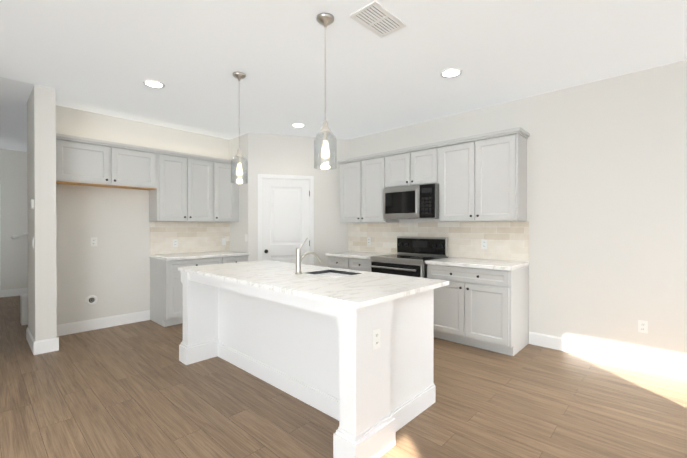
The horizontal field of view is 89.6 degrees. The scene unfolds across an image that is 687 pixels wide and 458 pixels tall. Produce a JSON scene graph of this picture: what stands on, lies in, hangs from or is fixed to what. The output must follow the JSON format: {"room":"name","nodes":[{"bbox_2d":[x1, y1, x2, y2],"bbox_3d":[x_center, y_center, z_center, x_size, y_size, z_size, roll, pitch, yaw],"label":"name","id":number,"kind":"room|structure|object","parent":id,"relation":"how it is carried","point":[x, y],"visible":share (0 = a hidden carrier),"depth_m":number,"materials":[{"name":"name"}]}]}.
{"room":"kitchen","nodes":[
{"label":"kitchen","id":0,"kind":"room"},
{"bbox_2d":[0,149,27,289],"bbox_3d":[-6.799,-0.107,6.082,0.120,2.766,8.960,0,0,43],"label":"wall","id":1,"kind":"structure","parent":0,"point":[14,220],"depth_m":6.57,"materials":[{"name":"white paint"}]},
{"bbox_2d":[0,184,0,297],"bbox_3d":[-6.731,0.221,6.054,0.018,2.110,1.040,0,0,43],"label":"door frame","id":2,"kind":"structure","parent":1,"relation":"attached to","point":[0,240],"depth_m":6.42,"materials":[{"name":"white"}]},
{"bbox_2d":[1,288,27,296],"bbox_3d":[-5.488,1.202,7.385,0.014,0.135,2.594,0,0,43],"label":"baseboard","id":3,"kind":"structure","parent":1,"relation":"attached to","point":[13,292],"depth_m":6.57,"materials":[{"name":"white wood"}]},
{"bbox_2d":[11,232,27,238],"bbox_3d":[-5.929,0.003,6.862,0.079,0.377,0.966,0,0,43],"label":"handrail","id":4,"kind":"object","parent":1,"relation":"attached to","point":[14,236],"visible":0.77,"depth_m":6.57,"materials":[{"name":"white"}]},
{"bbox_2d":[27,85,56,340],"bbox_3d":[-3.369,-0.096,3.854,0.730,2.766,0.170,0,0,43],"label":"wall","id":5,"kind":"structure","parent":0,"point":[41,192],"depth_m":3.62,"materials":[{"name":"white paint"}]},
{"bbox_2d":[26,327,34,354],"bbox_3d":[-3.433,1.220,3.793,0.730,0.135,0.014,0,0,43],"label":"baseboard","id":6,"kind":"structure","parent":5,"relation":"attached to","point":[30,339],"depth_m":3.78,"materials":[{"name":"white wood"}]},
{"bbox_2d":[33,337,58,354],"bbox_3d":[-3.098,1.220,3.606,0.014,0.135,0.200,0,0,43],"label":"baseboard","id":7,"kind":"structure","parent":5,"relation":"attached to","point":[45,346],"depth_m":3.60,"materials":[{"name":"white wood"}]},
{"bbox_2d":[56,105,228,324],"bbox_3d":[-2.277,-0.104,5.462,0.120,2.766,3.670,0,0,43],"label":"wall","id":8,"kind":"structure","parent":0,"point":[110,271],"depth_m":4.51,"materials":[{"name":"white paint"}]},
{"bbox_2d":[85,295,97,304],"bbox_3d":[-3.198,0.904,4.392,0.010,0.128,0.128,0,0,43],"label":"outlet","id":9,"kind":"object","parent":8,"relation":"attached to","point":[91,299],"depth_m":4.39,"materials":[{"name":"white"}]},
{"bbox_2d":[91,237,96,245],"bbox_3d":[-3.181,0.164,4.408,0.006,0.114,0.070,0,0,43],"label":"outlet","id":10,"kind":"object","parent":8,"relation":"attached to","point":[93,239],"depth_m":4.41,"materials":[{"name":"white plastic"}]},
{"bbox_2d":[57,310,149,335],"bbox_3d":[-3.109,1.216,4.484,0.014,0.135,1.095,0,0,43],"label":"baseboard","id":11,"kind":"structure","parent":8,"relation":"attached to","point":[87,325],"depth_m":4.46,"materials":[{"name":"white wood"}]},
{"bbox_2d":[56,137,159,189],"bbox_3d":[-2.993,-0.792,4.365,0.327,0.492,1.085,0,0,43],"label":"upper cabinet","id":12,"kind":"object","parent":8,"relation":"attached to","point":[90,163],"depth_m":4.23,"materials":[{"name":"grey wood"}]},
{"bbox_2d":[173,239,177,246],"bbox_3d":[-2.494,0.211,5.125,0.006,0.114,0.070,0,0,43],"label":"outlet","id":13,"kind":"object","parent":8,"relation":"attached to","point":[175,241],"depth_m":5.13,"materials":[{"name":"white plastic"}]},
{"bbox_2d":[148,153,215,221],"bbox_3d":[-2.353,-0.574,5.047,0.327,0.935,0.784,0,0,43],"label":"upper cabinet","id":14,"kind":"object","parent":8,"relation":"attached to","point":[183,187],"depth_m":4.91,"materials":[{"name":"grey wood"}]},
{"bbox_2d":[150,222,229,254],"bbox_3d":[-2.317,0.129,5.325,0.010,0.471,1.212,0,0,43],"label":"backsplash","id":15,"kind":"structure","parent":8,"relation":"attached to","point":[193,237],"depth_m":5.27,"materials":[{"name":"tile"}]},
{"bbox_2d":[212,161,238,221],"bbox_3d":[-1.936,-0.576,5.491,0.327,0.935,0.435,0,0,43],"label":"upper cabinet","id":16,"kind":"object","parent":8,"relation":"attached to","point":[227,193],"depth_m":5.39,"materials":[{"name":"grey wood"}]},
{"bbox_2d":[229,133,247,252],"bbox_3d":[-1.637,-0.105,5.586,0.644,2.766,0.100,0,0,43],"label":"wall","id":17,"kind":"structure","parent":0,"point":[238,232],"depth_m":5.50,"materials":[{"name":"white paint"}]},
{"bbox_2d":[248,132,348,266],"bbox_3d":[-0.676,-0.105,5.598,1.671,2.766,0.100,0,0,-16],"label":"wall","id":18,"kind":"structure","parent":0,"point":[276,154],"depth_m":5.58,"materials":[{"name":"white paint"}]},
{"bbox_2d":[258,174,313,264],"bbox_3d":[-0.918,0.213,5.521,0.876,2.132,0.118,0,0,-16],"label":"door frame","id":19,"kind":"structure","parent":18,"relation":"attached to","point":[273,176],"depth_m":5.46,"materials":[{"name":"white wood"}]},
{"bbox_2d":[262,178,309,264],"bbox_3d":[-0.903,0.237,5.476,0.757,2.059,0.107,0,0,-16],"label":"pantry door","id":20,"kind":"structure","parent":18,"relation":"in","point":[285,218],"depth_m":5.49,"materials":[{"name":"white wood"}]},
{"bbox_2d":[0,296,686,457],"bbox_3d":[-2.888,1.343,2.497,10.740,0.100,9.080,0,0,43],"label":"floor","id":21,"kind":"structure","parent":0,"point":[136,390],"depth_m":2.51,"materials":[{"name":"brown wood"}]},
{"bbox_2d":[20,294,27,324],"bbox_3d":[-4.316,1.093,4.715,0.220,0.380,0.120,0,0,43],"label":"trim","id":22,"kind":"structure","parent":21,"relation":"on","point":[23,309],"depth_m":4.62,"materials":[{"name":"white wood"}]},
{"bbox_2d":[149,251,249,326],"bbox_3d":[-2.088,0.824,5.105,0.645,0.914,1.216,0,0,43],"label":"base cabinet","id":23,"kind":"object","parent":21,"relation":"on","point":[166,297],"visible":0.4,"depth_m":4.64,"materials":[{"name":"grey wood"}]},
{"bbox_2d":[178,268,435,457],"bbox_3d":[-0.436,0.849,2.958,2.300,0.884,0.986,0,0,43],"label":"kitchen island","id":24,"kind":"object","parent":21,"relation":"on","point":[350,351],"depth_m":2.45,"materials":[{"name":"white wood"}]},
{"bbox_2d":[182,264,417,307],"bbox_3d":[-0.577,0.393,2.798,2.330,0.030,0.570,0,0,43],"label":"island countertop","id":25,"kind":"structure","parent":24,"relation":"on","point":[363,293],"depth_m":2.37,"materials":[{"name":"white stone"}]},
{"bbox_2d":[295,238,321,273],"bbox_3d":[-0.289,0.224,2.991,0.087,0.306,0.300,0,0,43],"label":"faucet","id":26,"kind":"object","parent":25,"relation":"on","point":[299,257],"visible":1,"depth_m":2.90,"materials":[{"name":"silver metal"}]},
{"bbox_2d":[238,260,448,291],"bbox_3d":[-0.228,0.391,3.169,2.330,0.030,0.450,0,0,43],"label":"island countertop","id":27,"kind":"structure","parent":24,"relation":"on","point":[423,284],"depth_m":2.70,"materials":[{"name":"white stone"}]},
{"bbox_2d":[314,268,357,275],"bbox_3d":[-0.091,0.480,2.972,0.418,0.195,0.347,0,0,43],"label":"sink","id":28,"kind":"object","parent":27,"relation":"in","point":[325,271],"depth_m":3.12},
{"bbox_2d":[326,255,371,271],"bbox_3d":[0.282,0.842,5.153,0.880,0.876,0.616,0,0,43],"label":"base cabinet","id":29,"kind":"object","parent":21,"relation":"on","point":[333,261],"depth_m":4.91,"materials":[{"name":"grey wood"}]},
{"bbox_2d":[326,251,385,258],"bbox_3d":[0.273,0.385,5.141,0.888,0.038,0.642,0,0,43],"label":"countertop","id":30,"kind":"structure","parent":29,"relation":"on","point":[352,254],"depth_m":4.98,"materials":[{"name":"white stone"}]},
{"bbox_2d":[370,236,447,277],"bbox_3d":[0.838,0.696,4.517,0.778,1.175,0.727,0,0,43],"label":"range","id":31,"kind":"object","parent":21,"relation":"on","point":[411,256],"visible":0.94,"depth_m":4.50,"materials":[{"name":"silver metal"}]},
{"bbox_2d":[426,263,528,355],"bbox_3d":[1.529,0.848,3.982,0.940,0.876,0.616,0,0,43],"label":"base cabinet","id":32,"kind":"object","parent":21,"relation":"on","point":[482,303],"depth_m":3.69,"materials":[{"name":"grey wood"}]},
{"bbox_2d":[426,259,525,270],"bbox_3d":[1.520,0.391,3.970,0.948,0.038,0.642,0,0,43],"label":"countertop","id":33,"kind":"structure","parent":32,"relation":"on","point":[487,265],"depth_m":3.80,"materials":[{"name":"white stone"}]},
{"bbox_2d":[0,0,686,151],"bbox_3d":[-2.888,-1.522,2.483,10.740,0.100,9.080,0,0,43],"label":"ceiling","id":34,"kind":"structure","parent":0,"point":[106,57],"depth_m":2.97,"materials":[{"name":"white paint"}]},
{"bbox_2d":[143,80,164,88],"bbox_3d":[-1.930,-1.473,3.522,0.200,0.008,0.200,0,0,43],"label":"recessed light","id":35,"kind":"object","parent":34,"relation":"in","point":[154,84],"visible":0.98,"depth_m":3.52,"materials":[{"name":"white"}]},
{"bbox_2d":[231,72,247,183],"bbox_3d":[-0.997,-0.960,3.308,0.162,1.033,0.162,0,0,43],"label":"pendant light","id":36,"kind":"object","parent":34,"relation":"hanging from","point":[239,76],"visible":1,"depth_m":3.29,"materials":[{"name":"clear glass"}]},
{"bbox_2d":[291,123,304,127],"bbox_3d":[-0.646,-1.480,4.946,0.200,0.008,0.200,0,0,43],"label":"recessed light","id":37,"kind":"object","parent":34,"relation":"in","point":[298,125],"visible":0.98,"depth_m":4.95,"materials":[{"name":"white plastic"}]},
{"bbox_2d":[314,13,336,169],"bbox_3d":[-0.127,-0.950,2.416,0.162,1.043,0.162,0,0,43],"label":"pendant light","id":38,"kind":"object","parent":34,"relation":"hanging from","point":[325,20],"visible":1,"depth_m":2.40,"materials":[{"name":"clear glass"}]},
{"bbox_2d":[349,1,406,37],"bbox_3d":[0.247,-1.467,2.439,0.230,0.010,0.370,0,0,43],"label":"ceiling vent","id":39,"kind":"object","parent":34,"relation":"in","point":[377,19],"visible":1,"depth_m":2.42,"materials":[{"name":"white metal"}]},
{"bbox_2d":[440,68,461,77],"bbox_3d":[1.018,-1.472,3.268,0.200,0.008,0.200,0,0,43],"label":"recessed light","id":40,"kind":"object","parent":34,"relation":"in","point":[451,73],"visible":0.94,"depth_m":3.27,"materials":[{"name":"white"}]},
{"bbox_2d":[349,60,686,360],"bbox_3d":[0.180,-0.105,5.755,10.740,2.766,0.120,0,0,43],"label":"wall","id":41,"kind":"structure","parent":0,"point":[607,189],"depth_m":3.42,"materials":[{"name":"white paint"}]},
{"bbox_2d":[338,155,398,222],"bbox_3d":[0.372,-0.569,5.260,0.894,0.947,0.327,0,0,43],"label":"upper cabinet","id":42,"kind":"object","parent":41,"relation":"attached to","point":[362,181],"depth_m":5.11,"materials":[{"name":"grey wood"}]},
{"bbox_2d":[367,237,370,244],"bbox_3d":[0.402,0.189,5.446,0.070,0.114,0.006,0,0,43],"label":"outlet","id":43,"kind":"object","parent":41,"relation":"attached to","point":[368,238],"depth_m":5.44,"materials":[{"name":"white plastic"}]},
{"bbox_2d":[385,143,436,187],"bbox_3d":[0.992,-0.803,4.677,0.806,0.472,0.327,0,0,43],"label":"upper cabinet","id":44,"kind":"object","parent":41,"relation":"attached to","point":[418,165],"depth_m":4.54,"materials":[{"name":"grey wood"}]},
{"bbox_2d":[383,183,438,219],"bbox_3d":[0.953,-0.350,4.635,0.790,0.426,0.446,0,0,43],"label":"microwave","id":45,"kind":"object","parent":44,"relation":"attached to","point":[413,202],"visible":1,"depth_m":4.46,"materials":[{"name":"silver metal"}]},
{"bbox_2d":[348,221,528,261],"bbox_3d":[1.082,0.138,4.818,2.740,0.459,0.010,0,0,43],"label":"backsplash","id":46,"kind":"structure","parent":41,"relation":"attached to","point":[507,240],"depth_m":4.42,"materials":[{"name":"tile"}]},
{"bbox_2d":[437,131,528,221],"bbox_3d":[1.618,-0.563,4.089,0.914,0.947,0.327,0,0,43],"label":"upper cabinet","id":47,"kind":"object","parent":41,"relation":"attached to","point":[480,178],"depth_m":3.90,"materials":[{"name":"grey wood"}]},
{"bbox_2d":[481,239,486,248],"bbox_3d":[1.715,0.185,4.212,0.070,0.114,0.006,0,0,43],"label":"outlet","id":48,"kind":"object","parent":41,"relation":"attached to","point":[483,242],"depth_m":4.22,"materials":[{"name":"white plastic"}]},
{"bbox_2d":[529,332,686,376],"bbox_3d":[3.021,1.224,2.998,2.575,0.135,0.014,0,0,43],"label":"baseboard","id":49,"kind":"structure","parent":41,"relation":"attached to","point":[652,362],"depth_m":3.37,"materials":[{"name":"white wood"}]},
{"bbox_2d":[638,320,647,333],"bbox_3d":[2.789,0.910,3.221,0.070,0.114,0.006,0,0,43],"label":"outlet","id":50,"kind":"object","parent":41,"relation":"attached to","point":[642,326],"depth_m":3.22,"materials":[{"name":"white plastic"}]}
]}

